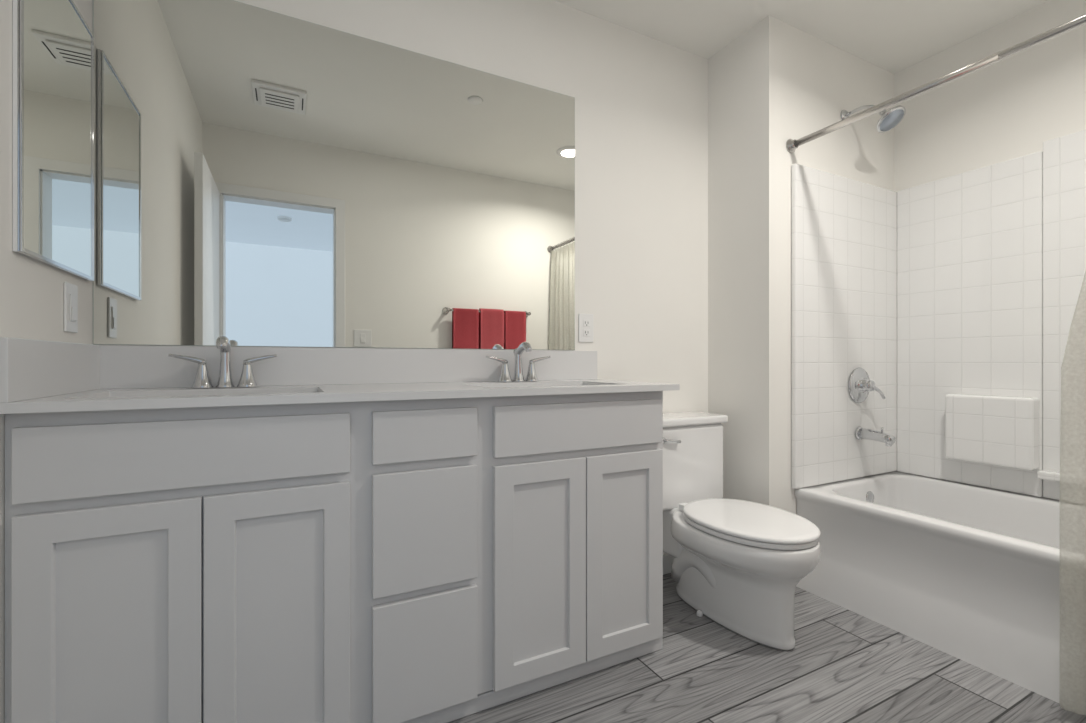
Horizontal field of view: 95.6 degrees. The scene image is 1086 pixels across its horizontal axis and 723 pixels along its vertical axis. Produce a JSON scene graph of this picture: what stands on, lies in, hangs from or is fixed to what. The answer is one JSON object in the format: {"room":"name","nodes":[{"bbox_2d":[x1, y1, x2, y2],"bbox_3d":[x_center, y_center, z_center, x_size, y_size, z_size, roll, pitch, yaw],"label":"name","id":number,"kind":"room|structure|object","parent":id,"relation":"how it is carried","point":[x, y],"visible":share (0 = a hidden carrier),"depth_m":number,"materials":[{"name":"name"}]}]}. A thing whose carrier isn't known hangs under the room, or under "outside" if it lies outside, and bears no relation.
{"room":"bathroom","nodes":[
{"label":"bathroom","id":0,"kind":"room"},
{"bbox_2d":[0,0,1085,722],"bbox_3d":[0.633,-0.245,1.232,3.447,2.430,2.127,0,0,-27],"label":"wall","id":1,"kind":"structure","parent":0,"point":[686,160],"depth_m":2.14,"materials":[{"name":"paint"}]},
{"bbox_2d":[0,337,99,392],"bbox_3d":[-1.093,0.016,1.107,0.019,0.119,0.488,0,0,-27],"label":"backsplash","id":2,"kind":"structure","parent":1,"relation":"attached to","point":[26,365],"depth_m":1.03,"materials":[{"name":"white stone"}]},
{"bbox_2d":[13,0,93,280],"bbox_3d":[-1.109,-0.540,1.129,0.013,0.654,0.399,0,0,-27],"label":"medicine cabinet mirror","id":3,"kind":"object","parent":1,"relation":"attached to","point":[53,133],"visible":0.98,"depth_m":1.09,"materials":[{"name":"white mirror"}]},
{"bbox_2d":[64,282,77,332],"bbox_3d":[-1.145,-0.130,1.196,0.010,0.118,0.072,0,0,-27],"label":"switch plate","id":4,"kind":"object","parent":1,"relation":"attached to","point":[70,307],"visible":1,"depth_m":1.19,"materials":[{"name":"white plastic"}]},
{"bbox_2d":[93,0,574,349],"bbox_3d":[-0.545,-0.567,1.683,1.520,1.042,0.006,0,0,-27],"label":"vanity mirror","id":5,"kind":"object","parent":1,"relation":"attached to","point":[265,177],"visible":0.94,"depth_m":1.58,"materials":[{"name":"silver glass"}]},
{"bbox_2d":[100,345,596,384],"bbox_3d":[-0.497,0.016,1.699,1.620,0.119,0.019,0,0,-27],"label":"backsplash","id":6,"kind":"structure","parent":1,"relation":"attached to","point":[119,364],"depth_m":1.59,"materials":[{"name":"white stone"}]},
{"bbox_2d":[579,314,592,341],"bbox_3d":[0.180,-0.140,2.055,0.072,0.118,0.008,0,0,-27],"label":"outlet","id":7,"kind":"object","parent":1,"relation":"attached to","point":[585,327],"visible":1,"depth_m":2.05,"materials":[{"name":"white plastic"}]},
{"bbox_2d":[663,554,673,574],"bbox_3d":[0.498,0.927,2.215,0.681,0.085,0.015,0,0,-27],"label":"baseboard","id":8,"kind":"structure","parent":1,"relation":"attached to","point":[668,559],"depth_m":2.23,"materials":[{"name":"white"}]},
{"bbox_2d":[840,105,905,132],"bbox_3d":[1.473,-1.096,2.199,0.120,0.172,0.252,0,0,-27],"label":"shower head","id":9,"kind":"object","parent":1,"relation":"attached to","point":[891,118],"visible":0.92,"depth_m":2.14},
{"bbox_2d":[786,14,1085,152],"bbox_3d":[1.428,-0.935,1.449,0.060,0.060,1.544,0,0,-27],"label":"curtain rod","id":10,"kind":"object","parent":1,"relation":"attached to","point":[792,145],"visible":1,"depth_m":1.62,"materials":[{"name":"silver metal"}]},
{"bbox_2d":[791,130,1085,499],"bbox_3d":[1.782,-0.170,1.631,0.797,1.444,1.544,0,0,-27],"label":"tub surround","id":11,"kind":"object","parent":1,"relation":"attached to","point":[940,312],"visible":1,"depth_m":2.19,"materials":[{"name":"tile"}]},
{"bbox_2d":[848,367,885,402],"bbox_3d":[1.506,0.112,2.287,0.168,0.168,0.078,0,0,-27],"label":"shower valve","id":12,"kind":"object","parent":11,"relation":"attached to","point":[861,385],"visible":1,"depth_m":2.29,"materials":[{"name":"silver metal"}]},
{"bbox_2d":[855,427,895,445],"bbox_3d":[1.524,0.338,2.252,0.062,0.080,0.156,0,0,-27],"label":"tub spout","id":13,"kind":"object","parent":11,"relation":"attached to","point":[875,435],"visible":1,"depth_m":2.24,"materials":[{"name":"silver metal"}]},
{"bbox_2d":[448,573,1085,722],"bbox_3d":[0.664,1.020,-0.800,5.250,0.100,5.770,0,0,-27],"label":"floor","id":14,"kind":"structure","parent":0,"point":[838,664],"depth_m":1.47,"materials":[{"name":"grey wood"}]},
{"bbox_2d":[0,377,679,722],"bbox_3d":[-0.385,0.522,1.482,1.620,0.895,0.508,0,0,-27],"label":"bathroom vanity","id":15,"kind":"object","parent":14,"relation":"on","point":[372,535],"depth_m":1.16,"materials":[{"name":"paint"}]},
{"bbox_2d":[52,381,327,392],"bbox_3d":[-0.813,0.149,1.221,0.488,0.172,0.293,0,0,-27],"label":"sink","id":16,"kind":"object","parent":15,"relation":"in","point":[175,384],"depth_m":1.40,"materials":[{"name":"white ceramic"}]},
{"bbox_2d":[168,336,276,387],"bbox_3d":[-0.895,0.002,1.381,0.261,0.146,0.134,0,0,-27],"label":"faucet","id":17,"kind":"object","parent":15,"relation":"on","point":[202,379],"visible":1,"depth_m":1.39,"materials":[{"name":"silver metal"}]},
{"bbox_2d":[486,342,550,381],"bbox_3d":[-0.077,0.002,1.801,0.261,0.146,0.134,0,0,-27],"label":"faucet","id":18,"kind":"object","parent":15,"relation":"on","point":[531,376],"visible":1,"depth_m":1.81,"materials":[{"name":"silver metal"}]},
{"bbox_2d":[460,377,615,380],"bbox_3d":[0.005,0.149,1.642,0.488,0.172,0.293,0,0,-27],"label":"sink","id":19,"kind":"object","parent":15,"relation":"in","point":[461,378],"depth_m":1.94,"materials":[{"name":"white ceramic"}]},
{"bbox_2d":[663,411,820,650],"bbox_3d":[0.701,0.603,1.911,0.430,0.735,0.727,0,0,-27],"label":"toilet","id":20,"kind":"object","parent":14,"relation":"on","point":[742,568],"visible":0.79,"depth_m":1.78,"materials":[{"name":"white ceramic"}]},
{"bbox_2d":[795,471,1059,702],"bbox_3d":[1.786,0.761,1.633,0.787,0.417,1.542,0,0,-27],"label":"bathtub","id":21,"kind":"object","parent":14,"relation":"on","point":[968,573],"visible":0.94,"depth_m":1.75,"materials":[{"name":"white ceramic"}]},
{"bbox_2d":[554,0,1048,73],"bbox_3d":[0.633,-1.510,1.232,3.447,0.100,2.127,0,0,-27],"label":"ceiling","id":22,"kind":"structure","parent":0,"point":[893,36],"depth_m":2.11,"materials":[{"name":"paint"}]},
{"bbox_3d":[1.670,-0.931,0.976,0.041,0.045,0.387,0,0,-27],"label":"curtain rings","id":23,"kind":"object","parent":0,"visible":0},
{"bbox_2d":[1060,271,1085,714],"bbox_3d":[1.583,0.018,1.063,0.077,1.845,0.659,0,0,-27],"label":"shower curtain","id":24,"kind":"object","parent":23,"relation":"hanging from","point":[1073,545],"visible":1,"depth_m":1.32,"materials":[{"name":"beige fabric"}]}
]}

